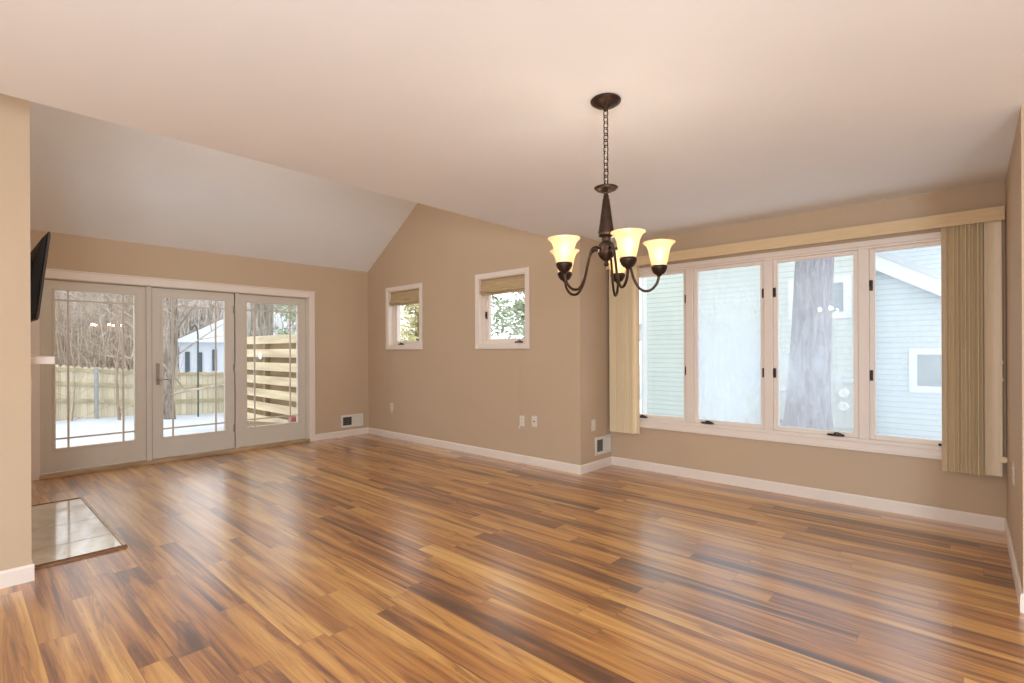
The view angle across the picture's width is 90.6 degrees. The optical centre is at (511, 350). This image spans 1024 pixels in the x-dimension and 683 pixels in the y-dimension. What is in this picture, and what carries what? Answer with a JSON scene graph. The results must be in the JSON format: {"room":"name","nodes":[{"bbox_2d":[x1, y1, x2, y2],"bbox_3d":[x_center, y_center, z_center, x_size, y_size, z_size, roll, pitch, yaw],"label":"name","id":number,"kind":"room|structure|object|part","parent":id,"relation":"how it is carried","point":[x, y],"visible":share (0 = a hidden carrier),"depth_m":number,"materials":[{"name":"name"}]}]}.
{"room":"empty living room","nodes":[
{"label":"empty living room","id":0,"kind":"room"},
{"bbox_2d":[0,93,31,570],"bbox_3d":[-5.106,-0.598,2.386,3.007,3.784,3.897,0,0,42],"label":"wall","id":1,"kind":"structure","parent":0,"point":[15,304],"depth_m":2.78,"materials":[{"name":"paint"}]},
{"bbox_2d":[0,564,34,588],"bbox_3d":[-3.975,1.243,1.379,0.011,0.092,3.908,0,0,42],"label":"baseboard","id":2,"kind":"structure","parent":1,"relation":"attached to","point":[23,574],"depth_m":2.77,"materials":[{"name":"paint"}]},
{"bbox_2d":[31,379,31,552],"bbox_3d":[-3.412,0.729,3.499,1.640,1.116,0.019,0,0,42],"label":"fireplace surround","id":3,"kind":"object","parent":1,"relation":"attached to","point":[31,379],"visible":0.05,"depth_m":2.96,"materials":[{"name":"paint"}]},
{"bbox_2d":[30,232,50,321],"bbox_3d":[-3.393,-0.471,3.555,1.100,0.566,0.133,0,0,42],"label":"television","id":4,"kind":"object","parent":1,"relation":"attached to","point":[38,255],"visible":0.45,"depth_m":3.20,"materials":[{"name":"plastic"}]},
{"bbox_2d":[31,356,54,364],"bbox_3d":[-3.385,0.064,3.540,1.630,0.046,0.120,0,0,42],"label":"fireplace mantel","id":5,"kind":"object","parent":1,"relation":"attached to","point":[34,359],"visible":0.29,"depth_m":3.00,"materials":[{"name":"paint"}]},
{"bbox_2d":[30,230,367,433],"bbox_3d":[-3.674,0.046,6.359,0.200,2.484,4.515,0,0,42],"label":"wall","id":6,"kind":"structure","parent":0,"point":[341,295],"depth_m":7.16,"materials":[{"name":"paint"}]},
{"bbox_2d":[41,279,145,473],"bbox_3d":[-4.448,0.264,5.426,0.053,1.954,0.871,0,0,42],"label":"door","id":7,"kind":"structure","parent":6,"relation":"in","point":[54,459],"depth_m":5.37,"materials":[{"name":"paint"}]},
{"bbox_2d":[55,291,134,446],"bbox_3d":[-4.444,0.197,5.421,0.010,1.615,0.660,0,0,42],"label":"grille","id":8,"kind":"object","parent":7,"relation":"attached to","point":[123,432],"depth_m":5.48,"materials":[{"name":"paint"}]},
{"bbox_2d":[31,268,314,480],"bbox_3d":[-3.843,0.233,6.138,0.206,2.112,2.963,0,0,42],"label":"door frame","id":9,"kind":"structure","parent":6,"relation":"attached to","point":[50,273],"depth_m":5.75,"materials":[{"name":"paint"}]},
{"bbox_2d":[152,287,235,458],"bbox_3d":[-3.802,0.260,6.101,0.106,1.958,0.896,0,0,42],"label":"door","id":10,"kind":"structure","parent":6,"relation":"in","point":[174,445],"depth_m":6.05,"materials":[{"name":"paint"}]},
{"bbox_3d":[-4.064,0.275,5.814,0.008,0.250,0.038,0,0,42],"label":"handle plate","id":11,"kind":"part","parent":10,"relation":"part of","materials":[{"name":"brown metal"}]},
{"bbox_2d":[163,298,224,435],"bbox_3d":[-3.822,0.197,6.109,0.010,1.617,0.655,0,0,42],"label":"grille","id":12,"kind":"object","parent":10,"relation":"attached to","point":[210,299],"depth_m":6.21,"materials":[{"name":"paint"}]},
{"bbox_2d":[238,294,305,446],"bbox_3d":[-3.209,0.259,6.796,0.053,1.954,0.886,0,0,42],"label":"door","id":13,"kind":"structure","parent":6,"relation":"in","point":[262,434],"depth_m":6.75,"materials":[{"name":"paint"}]},
{"bbox_2d":[247,303,297,426],"bbox_3d":[-3.205,0.190,6.792,0.010,1.612,0.666,0,0,42],"label":"grille","id":14,"kind":"object","parent":13,"relation":"attached to","point":[290,304],"depth_m":6.96,"materials":[{"name":"paint"}]},
{"bbox_2d":[315,427,367,440],"bbox_3d":[-2.500,1.237,7.496,0.011,0.092,0.860,0,0,42],"label":"baseboard","id":15,"kind":"structure","parent":6,"relation":"attached to","point":[337,434],"depth_m":7.46,"materials":[{"name":"paint"}]},
{"bbox_2d":[341,413,362,427],"bbox_3d":[-2.400,1.058,7.609,0.010,0.186,0.366,0,0,42],"label":"air vent","id":16,"kind":"object","parent":6,"relation":"in","point":[352,420],"visible":1,"depth_m":7.61,"materials":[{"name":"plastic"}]},
{"bbox_2d":[343,417,351,425],"bbox_3d":[-2.453,1.058,7.550,0.006,0.122,0.144,0,0,42],"label":"grille","id":17,"kind":"object","parent":16,"relation":"attached to","point":[347,421],"depth_m":7.55,"materials":[{"name":"black metal"}]},
{"bbox_2d":[30,101,416,271],"bbox_3d":[-3.590,-1.856,3.649,3.971,1.580,8.415,0,0,42],"label":"sloped ceiling","id":18,"kind":"structure","parent":0,"point":[90,177],"depth_m":5.45,"materials":[{"name":"paint"}]},
{"bbox_2d":[368,203,564,461],"bbox_3d":[-0.765,-0.665,6.636,3.751,3.884,0.200,0,0,42],"label":"wall","id":19,"kind":"structure","parent":0,"point":[448,389],"depth_m":6.35,"materials":[{"name":"paint"}]},
{"bbox_2d":[386,283,422,349],"bbox_3d":[-1.474,-0.462,7.265,0.855,0.907,0.218,0,0,42],"label":"window","id":20,"kind":"structure","parent":19,"relation":"in","point":[393,319],"depth_m":7.43,"materials":[{"name":"paint"}]},
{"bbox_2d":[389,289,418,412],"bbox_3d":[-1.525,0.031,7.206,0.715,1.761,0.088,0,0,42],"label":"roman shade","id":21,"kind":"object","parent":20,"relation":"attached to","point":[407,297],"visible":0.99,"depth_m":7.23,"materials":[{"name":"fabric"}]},
{"bbox_3d":[-1.743,0.103,7.369,0.005,1.555,0.031,0,0,42],"label":"pull cord","id":22,"kind":"part","parent":21,"relation":"part of","materials":[{"name":"beige fabric"}]},
{"bbox_3d":[-1.464,-0.459,7.276,0.723,0.781,0.088,0,0,42],"label":"frame","id":23,"kind":"part","parent":20,"relation":"part of","materials":[{"name":"paint"}]},
{"bbox_3d":[-1.463,-0.459,7.277,0.663,0.721,0.045,0,0,42],"label":"sash","id":24,"kind":"part","parent":20,"relation":"part of","materials":[{"name":"paint"}]},
{"bbox_2d":[368,427,581,474],"bbox_3d":[-0.756,1.230,6.493,3.943,0.092,0.011,0,0,42],"label":"baseboard","id":25,"kind":"structure","parent":19,"relation":"attached to","point":[551,464],"depth_m":6.09,"materials":[{"name":"paint"}]},
{"bbox_2d":[475,267,529,348],"bbox_3d":[-0.061,-0.468,5.988,0.865,0.907,0.218,0,0,42],"label":"window","id":26,"kind":"structure","parent":19,"relation":"in","point":[483,340],"depth_m":6.08,"materials":[{"name":"paint"}]},
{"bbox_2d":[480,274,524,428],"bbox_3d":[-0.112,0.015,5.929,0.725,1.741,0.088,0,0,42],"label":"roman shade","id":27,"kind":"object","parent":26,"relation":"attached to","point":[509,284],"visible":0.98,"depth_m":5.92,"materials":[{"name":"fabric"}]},
{"bbox_3d":[0.085,0.079,5.717,0.005,1.548,0.031,0,0,42],"label":"pull cord","id":28,"kind":"part","parent":27,"relation":"part of","materials":[{"name":"white fabric"}]},
{"bbox_3d":[-0.051,-0.465,5.999,0.733,0.781,0.088,0,0,42],"label":"frame","id":29,"kind":"part","parent":26,"relation":"part of","materials":[{"name":"paint"}]},
{"bbox_3d":[-0.050,-0.465,6.000,0.673,0.721,0.045,0,0,42],"label":"sash","id":30,"kind":"part","parent":26,"relation":"part of","materials":[{"name":"paint"}]},
{"bbox_2d":[520,416,523,426],"bbox_3d":[0.111,0.799,5.709,0.074,0.120,0.009,0,0,42],"label":"wall outlet","id":31,"kind":"object","parent":19,"relation":"attached to","point":[521,417],"visible":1,"depth_m":5.70,"materials":[{"name":"plastic"}]},
{"bbox_2d":[532,416,536,426],"bbox_3d":[0.243,0.786,5.584,0.074,0.120,0.016,0,0,42],"label":"cable jack plate","id":32,"kind":"object","parent":19,"relation":"attached to","point":[534,418],"visible":1,"depth_m":5.58,"materials":[{"name":"plastic"}]},
{"bbox_2d":[0,433,1023,682],"bbox_3d":[-0.925,1.337,1.723,10.490,0.120,8.909,0,0,42],"label":"floor","id":33,"kind":"structure","parent":0,"point":[362,558],"depth_m":2.75,"materials":[{"name":"brown wood"}]},
{"bbox_2d":[31,497,127,569],"bbox_3d":[-3.266,1.277,3.676,1.661,0.018,0.474,0,0,42],"label":"hearth","id":34,"kind":"object","parent":33,"relation":"on","point":[63,531],"visible":0.73,"depth_m":3.52,"materials":[{"name":"tile"}]},
{"bbox_2d":[39,438,309,479],"bbox_3d":[-3.846,1.269,6.147,0.222,0.040,2.787,0,0,42],"label":"threshold","id":35,"kind":"object","parent":33,"relation":"on","point":[274,444],"visible":0.6,"depth_m":5.84,"materials":[{"name":"brown wood"}]},
{"bbox_2d":[0,0,1023,243],"bbox_3d":[0.494,-1.229,0.432,6.639,0.120,8.909,0,0,42],"label":"ceiling","id":36,"kind":"structure","parent":0,"point":[729,112],"depth_m":2.28,"materials":[{"name":"paint"}]},
{"bbox_2d":[548,93,675,296],"bbox_3d":[0.423,-0.717,2.382,0.580,0.902,0.602,0,0,42],"label":"chandelier","id":37,"kind":"object","parent":36,"relation":"hanging from","point":[621,258],"visible":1,"depth_m":2.31,"materials":[{"name":"brown metal"}]},
{"bbox_3d":[0.231,-0.440,2.249,0.145,0.111,0.145,0,0,42],"label":"lamp shade","id":38,"kind":"part","parent":37,"relation":"part of","materials":[{"name":"white glass"}]},
{"bbox_3d":[0.264,-0.440,2.529,0.145,0.111,0.145,0,0,42],"label":"lamp shade","id":39,"kind":"part","parent":37,"relation":"part of","materials":[{"name":"white glass"}]},
{"bbox_3d":[0.338,-0.373,2.461,0.213,0.214,0.012,0,0,43],"label":"arm","id":40,"kind":"part","parent":37,"relation":"part of","materials":[{"name":"brown metal"}]},
{"bbox_3d":[0.319,-0.373,2.299,0.213,0.214,0.012,0,0,-29],"label":"arm","id":41,"kind":"part","parent":37,"relation":"part of","materials":[{"name":"brown metal"}]},
{"bbox_3d":[0.439,-0.938,2.367,0.022,0.378,0.017,0,0,9],"label":"chain","id":42,"kind":"part","parent":37,"relation":"part of","materials":[{"name":"brown metal"}]},
{"bbox_3d":[0.439,-0.937,2.367,0.012,0.363,0.012,0,0,42],"label":"cord","id":43,"kind":"part","parent":37,"relation":"part of","materials":[{"name":"brown metal"}]},
{"bbox_3d":[0.499,-0.374,2.494,0.012,0.214,0.213,0,0,25],"label":"arm","id":44,"kind":"part","parent":37,"relation":"part of","materials":[{"name":"brown metal"}]},
{"bbox_3d":[0.540,-0.441,2.585,0.145,0.111,0.145,0,0,42],"label":"lamp shade","id":45,"kind":"part","parent":37,"relation":"part of","materials":[{"name":"white glass"}]},
{"bbox_3d":[0.468,-0.374,2.230,0.012,0.214,0.213,0,0,-11],"label":"arm","id":46,"kind":"part","parent":37,"relation":"part of","materials":[{"name":"brown metal"}]},
{"bbox_3d":[0.488,-0.441,2.132,0.145,0.111,0.145,0,0,42],"label":"lamp shade","id":47,"kind":"part","parent":37,"relation":"part of","materials":[{"name":"white glass"}]},
{"bbox_3d":[0.579,-0.374,2.351,0.213,0.214,0.012,0,0,7],"label":"arm","id":48,"kind":"part","parent":37,"relation":"part of","materials":[{"name":"brown metal"}]},
{"bbox_3d":[0.679,-0.442,2.339,0.145,0.111,0.145,0,0,42],"label":"lamp shade","id":49,"kind":"part","parent":37,"relation":"part of","materials":[{"name":"white glass"}]},
{"bbox_2d":[564,236,610,464],"bbox_3d":[0.890,0.050,5.545,0.200,2.439,0.797,0,0,42],"label":"wall","id":50,"kind":"structure","parent":0,"point":[586,314],"depth_m":5.30,"materials":[{"name":"paint"}]},
{"bbox_2d":[591,419,595,430],"bbox_3d":[0.861,0.794,5.356,0.007,0.120,0.074,0,0,42],"label":"wall plate","id":51,"kind":"object","parent":50,"relation":"attached to","point":[593,422],"visible":1,"depth_m":5.35,"materials":[{"name":"plastic"}]},
{"bbox_2d":[581,456,611,473],"bbox_3d":[0.906,1.224,5.400,0.011,0.092,0.597,0,0,42],"label":"baseboard","id":52,"kind":"structure","parent":50,"relation":"attached to","point":[604,462],"depth_m":5.38,"materials":[{"name":"paint"}]},
{"bbox_2d":[595,434,610,455],"bbox_3d":[0.990,1.025,5.495,0.010,0.192,0.319,0,0,42],"label":"air vent","id":53,"kind":"object","parent":50,"relation":"in","point":[602,443],"visible":1,"depth_m":5.48,"materials":[{"name":"metal"}]},
{"bbox_2d":[597,439,602,451],"bbox_3d":[0.945,1.026,5.445,0.006,0.128,0.120,0,0,42],"label":"grille","id":54,"kind":"object","parent":53,"relation":"attached to","point":[599,441],"depth_m":5.44,"materials":[{"name":"black metal"}]},
{"bbox_2d":[611,180,1006,517],"bbox_3d":[2.405,0.044,4.578,3.344,2.440,0.200,0,0,42],"label":"wall","id":55,"kind":"structure","parent":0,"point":[914,480],"depth_m":4.20,"materials":[{"name":"paint"}]},
{"bbox_2d":[639,232,941,459],"bbox_3d":[2.344,-0.030,4.573,2.969,1.683,0.190,0,0,42],"label":"window","id":56,"kind":"structure","parent":55,"relation":"attached to","point":[864,438],"depth_m":4.52,"materials":[{"name":"paint"}]},
{"bbox_3d":[1.534,-0.044,5.287,0.617,1.522,0.048,0,0,42],"label":"sash","id":57,"kind":"part","parent":56,"relation":"part of","materials":[{"name":"glass"}]},
{"bbox_3d":[2.058,-0.046,4.814,0.650,1.522,0.048,0,0,42],"label":"sash","id":58,"kind":"part","parent":56,"relation":"part of","materials":[{"name":"paint"}]},
{"bbox_3d":[2.057,-0.049,4.813,0.590,1.468,0.006,0,0,42],"label":"glass pane","id":59,"kind":"part","parent":56,"relation":"part of","materials":[{"name":"white"}]},
{"bbox_3d":[2.588,-0.048,4.334,0.636,1.522,0.048,0,0,42],"label":"sash","id":60,"kind":"part","parent":56,"relation":"part of","materials":[{"name":"paint"}]},
{"bbox_3d":[2.673,0.701,4.185,0.123,0.016,0.032,0,0,42],"label":"crank handle","id":61,"kind":"part","parent":56,"relation":"part of","materials":[{"name":"brown metal"}]},
{"bbox_3d":[3.121,-0.050,3.853,0.656,1.522,0.048,0,0,42],"label":"sash","id":62,"kind":"part","parent":56,"relation":"part of","materials":[{"name":"paint"}]},
{"bbox_2d":[606,206,1006,476],"bbox_3d":[2.230,-0.047,4.521,3.137,1.858,0.119,0,0,42],"label":"vertical blind","id":63,"kind":"object","parent":55,"relation":"attached to","point":[972,362],"visible":0.83,"depth_m":3.62,"materials":[{"name":"fabric"}]},
{"bbox_3d":[3.366,-0.088,3.473,0.017,1.684,0.009,0,0,24],"label":"control cord","id":64,"kind":"part","parent":63,"relation":"part of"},
{"bbox_2d":[611,456,1005,531],"bbox_3d":[2.264,1.218,4.567,3.144,0.092,0.011,0,0,42],"label":"baseboard","id":65,"kind":"structure","parent":55,"relation":"attached to","point":[935,513],"depth_m":4.21,"materials":[{"name":"paint"}]},
{"bbox_2d":[1006,105,1023,592],"bbox_3d":[4.136,0.037,1.902,3.214,2.440,1.449,0,0,42],"label":"wall","id":66,"kind":"structure","parent":0,"point":[1014,177],"depth_m":2.78,"materials":[{"name":"paint"}]},
{"bbox_2d":[1012,462,1014,484],"bbox_3d":[2.866,0.707,2.898,0.009,0.120,0.074,0,0,42],"label":"wall outlet","id":67,"kind":"object","parent":66,"relation":"attached to","point":[1013,467],"visible":0.99,"depth_m":2.87,"materials":[{"name":"plastic"}]},
{"bbox_3d":[2.868,0.707,2.897,0.006,0.120,0.074,0,0,42],"label":"plate","id":68,"kind":"part","parent":67,"relation":"part of","materials":[{"name":"plastic"}]},
{"bbox_2d":[1005,518,1022,612],"bbox_3d":[2.941,1.216,2.979,0.011,0.092,1.460,0,0,42],"label":"baseboard","id":69,"kind":"structure","parent":66,"relation":"attached to","point":[1019,591],"depth_m":2.77,"materials":[{"name":"paint"}]},
{"label":"outside","id":70,"kind":"structure","parent":0,"visible":0},
{"bbox_2d":[56,364,641,447],"bbox_3d":[-8.126,1.751,20.829,100.000,0.690,100.000,0,0,42],"label":"ground","id":71,"kind":"structure","parent":70,"point":[84,426],"depth_m":10.73,"materials":[{"name":"white snow"}]},
{"bbox_2d":[55,291,63,409],"bbox_3d":[-13.768,-4.066,15.554,6.618,12.268,6.074,0,0,8],"label":"bare tree","id":72,"kind":"object","parent":71,"relation":"on","point":[57,304],"visible":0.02,"depth_m":14.94,"materials":[{"name":"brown plant"}]},
{"bbox_2d":[59,292,89,337],"bbox_3d":[-16.119,-2.119,17.479,4.693,8.443,3.863,0,0,37],"label":"bare tree","id":73,"kind":"object","parent":71,"relation":"on","point":[80,292],"visible":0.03,"depth_m":17.71,"materials":[{"name":"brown plant"}]},
{"bbox_2d":[58,292,97,326],"bbox_3d":[-25.346,-2.846,29.894,7.128,10.033,5.011,0,0,14],"label":"bare tree","id":74,"kind":"object","parent":71,"relation":"on","point":[58,292],"visible":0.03,"depth_m":29.41,"materials":[{"name":"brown plant"}]},
{"bbox_2d":[62,292,121,362],"bbox_3d":[-28.913,-2.983,34.815,5.208,10.520,5.675,0,0,-37],"label":"bare tree","id":75,"kind":"object","parent":71,"relation":"on","point":[77,292],"visible":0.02,"depth_m":34.27,"materials":[{"name":"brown plant"}]},
{"bbox_2d":[56,359,130,420],"bbox_3d":[-10.186,1.137,12.399,2.720,2.156,1.750,0,0,4],"label":"shrub","id":76,"kind":"object","parent":71,"relation":"on","point":[96,359],"visible":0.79,"depth_m":12.34,"materials":[{"name":"brown plant"}]},
{"bbox_2d":[73,294,119,359],"bbox_3d":[-18.895,-2.287,24.114,4.169,9.112,5.064,0,0,14],"label":"bare tree","id":77,"kind":"object","parent":71,"relation":"on","point":[94,294],"visible":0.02,"depth_m":23.77,"materials":[{"name":"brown plant"}]},
{"bbox_2d":[94,367,98,418],"bbox_3d":[-10.671,1.326,13.019,0.090,1.780,0.090,0,0,42],"label":"steel post","id":78,"kind":"object","parent":71,"relation":"on","point":[96,374],"visible":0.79,"depth_m":12.98,"materials":[{"name":"grey metal"}]},
{"bbox_2d":[113,294,121,359],"bbox_3d":[-21.063,-3.804,26.807,6.569,12.177,6.029,0,0,-28],"label":"bare tree","id":79,"kind":"object","parent":71,"relation":"on","point":[114,294],"visible":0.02,"depth_m":26.29,"materials":[{"name":"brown plant"}]},
{"bbox_2d":[55,298,200,419],"bbox_3d":[-9.764,-0.366,12.687,3.354,5.118,3.105,0,0,-13],"label":"sapling","id":80,"kind":"object","parent":71,"relation":"on","point":[120,322],"visible":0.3,"depth_m":12.56,"materials":[{"name":"brown plant"}]},
{"bbox_2d":[124,295,133,368],"bbox_3d":[-12.153,-5.609,16.982,8.474,15.709,7.778,0,0,-42],"label":"bare tree","id":81,"kind":"object","parent":71,"relation":"on","point":[127,296],"visible":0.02,"depth_m":17.01,"materials":[{"name":"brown plant"}]},
{"bbox_2d":[78,292,184,365],"bbox_3d":[-16.687,-3.304,22.008,5.469,10.950,7.778,0,0,44],"label":"bare tree","id":82,"kind":"object","parent":71,"relation":"on","point":[111,296],"visible":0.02,"depth_m":20.89,"materials":[{"name":"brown plant"}]},
{"bbox_2d":[55,365,223,420],"bbox_3d":[-9.858,1.277,14.347,0.155,1.871,14.140,0,0,42],"label":"fence","id":83,"kind":"object","parent":71,"relation":"on","point":[183,405],"visible":0.16,"depth_m":13.55,"materials":[{"name":"brown wood"}]},
{"bbox_3d":[-10.679,1.214,13.533,0.029,1.704,2.347,0,0,42],"label":"board panel","id":84,"kind":"part","parent":83,"relation":"part of","materials":[{"name":"beige wood"}]},
{"bbox_3d":[-10.660,0.573,13.511,0.039,0.305,2.350,0,0,42],"label":"rail","id":85,"kind":"part","parent":83,"relation":"part of","materials":[{"name":"brown wood"}]},
{"bbox_3d":[-10.655,1.363,13.510,0.044,0.305,2.350,0,0,42],"label":"rail","id":86,"kind":"part","parent":83,"relation":"part of","materials":[{"name":"brown wood"}]},
{"bbox_3d":[-10.656,0.933,13.510,0.044,0.305,2.350,0,0,42],"label":"rail","id":87,"kind":"part","parent":83,"relation":"part of","materials":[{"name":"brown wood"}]},
{"bbox_3d":[-9.078,1.502,15.253,0.044,0.155,2.350,0,0,42],"label":"rail","id":88,"kind":"part","parent":83,"relation":"part of","materials":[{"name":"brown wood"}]},
{"bbox_3d":[-9.080,1.072,15.253,0.044,0.155,2.350,0,0,42],"label":"rail","id":89,"kind":"part","parent":83,"relation":"part of","materials":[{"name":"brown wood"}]},
{"bbox_3d":[-9.102,1.327,15.276,0.029,1.466,2.347,0,0,42],"label":"board panel","id":90,"kind":"part","parent":83,"relation":"part of","materials":[{"name":"beige wood"}]},
{"bbox_3d":[-9.083,0.712,15.255,0.039,0.155,2.350,0,0,42],"label":"rail","id":91,"kind":"part","parent":83,"relation":"part of","materials":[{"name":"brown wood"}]},
{"bbox_2d":[55,291,295,371],"bbox_3d":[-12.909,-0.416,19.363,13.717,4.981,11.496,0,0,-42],"label":"undergrowth","id":92,"kind":"object","parent":71,"relation":"on","point":[76,337],"visible":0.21,"depth_m":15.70,"materials":[{"name":"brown plant"}]},
{"bbox_2d":[61,291,293,418],"bbox_3d":[-8.398,-3.322,12.533,5.441,10.994,6.299,0,0,-34],"label":"tree","id":93,"kind":"object","parent":71,"relation":"on","point":[167,352],"visible":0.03,"depth_m":12.29,"materials":[{"name":"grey plant"}]},
{"bbox_2d":[191,324,198,416],"bbox_3d":[-8.432,0.656,13.486,0.044,2.702,0.184,0,0,42],"label":"pole","id":94,"kind":"object","parent":71,"relation":"on","point":[194,324],"visible":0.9,"depth_m":13.52,"materials":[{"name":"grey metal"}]},
{"bbox_2d":[178,312,295,371],"bbox_3d":[-21.014,-0.493,41.129,9.937,5.400,10.078,0,0,-27],"label":"house","id":95,"kind":"structure","parent":71,"relation":"on","point":[206,346],"depth_m":35.85,"materials":[{"name":"white"}]},
{"bbox_2d":[247,303,250,336],"bbox_3d":[-8.262,-4.477,16.084,2.841,13.184,4.158,0,0,-40],"label":"birch tree","id":96,"kind":"object","parent":71,"relation":"on","point":[248,304],"visible":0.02,"depth_m":15.61,"materials":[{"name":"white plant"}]},
{"bbox_2d":[249,303,273,414],"bbox_3d":[-7.427,-5.827,14.072,5.231,15.766,3.985,0,0,-1],"label":"tree","id":97,"kind":"object","parent":71,"relation":"on","point":[264,321],"visible":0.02,"depth_m":14.32,"materials":[{"name":"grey plant"}]},
{"bbox_2d":[247,421,277,426],"bbox_3d":[-4.200,1.270,8.471,1.646,0.200,0.059,0,0,30],"label":"edging","id":98,"kind":"object","parent":71,"relation":"on","point":[249,423],"visible":0.07,"depth_m":8.45,"materials":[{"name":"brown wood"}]},
{"bbox_2d":[247,334,295,422],"bbox_3d":[-4.396,0.683,9.451,4.000,1.915,0.145,0,0,42],"label":"fence","id":99,"kind":"object","parent":71,"relation":"on","point":[271,371],"visible":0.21,"depth_m":9.52,"materials":[{"name":"brown wood"}]},
{"bbox_3d":[-4.728,0.690,9.755,0.090,1.905,0.088,0,0,42],"label":"post","id":100,"kind":"part","parent":99,"relation":"part of","materials":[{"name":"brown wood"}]},
{"bbox_2d":[273,305,295,334],"bbox_3d":[-7.307,-1.862,18.135,3.609,7.930,3.094,0,0,32],"label":"evergreen tree","id":101,"kind":"object","parent":71,"relation":"on","point":[293,318],"visible":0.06,"depth_m":17.59,"materials":[{"name":"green plant"}]},
{"bbox_2d":[288,416,295,421],"bbox_3d":[-3.730,1.333,8.633,0.120,0.410,0.120,0,0,42],"label":"marker","id":102,"kind":"object","parent":71,"relation":"on","point":[293,418],"visible":0.24,"depth_m":8.59,"materials":[{"name":"red paint"}]},
{"bbox_2d":[400,303,418,340],"bbox_3d":[-2.741,-0.523,13.909,2.604,4.816,2.597,0,0,39],"label":"evergreen tree","id":103,"kind":"object","parent":71,"relation":"on","point":[413,335],"visible":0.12,"depth_m":13.72,"materials":[{"name":"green plant"}]},
{"bbox_2d":[491,291,524,338],"bbox_3d":[0.420,-1.299,10.732,3.960,6.342,4.321,0,0,10],"label":"evergreen tree","id":104,"kind":"object","parent":71,"relation":"on","point":[515,308],"visible":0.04,"depth_m":10.48,"materials":[{"name":"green plant"}]},
{"bbox_2d":[641,255,853,431],"bbox_3d":[5.383,-1.848,11.572,5.320,8.600,2.200,0,0,42],"label":"house","id":105,"kind":"structure","parent":71,"relation":"on","point":[729,299],"depth_m":11.22,"materials":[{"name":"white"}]},
{"bbox_3d":[6.062,-1.021,10.008,0.820,0.560,0.015,0,0,42],"label":"pane","id":106,"kind":"part","parent":105,"relation":"part of","materials":[{"name":"grey glass"}]},
{"bbox_2d":[831,327,853,427],"bbox_3d":[6.268,0.508,9.677,0.480,1.920,0.240,0,0,42],"label":"electric meter","id":107,"kind":"object","parent":105,"relation":"attached to","point":[842,390],"visible":0.65,"depth_m":9.62,"materials":[{"name":"paint"}]},
{"bbox_2d":[779,385,786,425],"bbox_3d":[5.450,1.427,10.230,0.330,1.450,0.325,0,0,42],"label":"gas meter","id":108,"kind":"object","parent":71,"relation":"on","point":[782,388],"visible":0.33,"depth_m":10.11,"materials":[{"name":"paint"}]},
{"bbox_2d":[639,246,941,439],"bbox_3d":[9.800,-1.416,13.459,12.500,7.700,7.280,0,0,42],"label":"gabled house","id":109,"kind":"structure","parent":71,"relation":"on","point":[908,281],"depth_m":10.43,"materials":[{"name":"blue"}]},
{"bbox_3d":[8.547,0.409,10.059,0.790,0.640,0.015,0,0,42],"label":"pane","id":110,"kind":"part","parent":109,"relation":"part of","materials":[{"name":"grey glass"}]},
{"bbox_2d":[782,257,833,430],"bbox_3d":[4.883,-3.812,7.876,6.258,11.932,6.202,0,0,42],"label":"oak tree","id":111,"kind":"object","parent":71,"relation":"on","point":[808,393],"visible":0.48,"depth_m":7.81,"materials":[{"name":"grey plant"}]}
]}

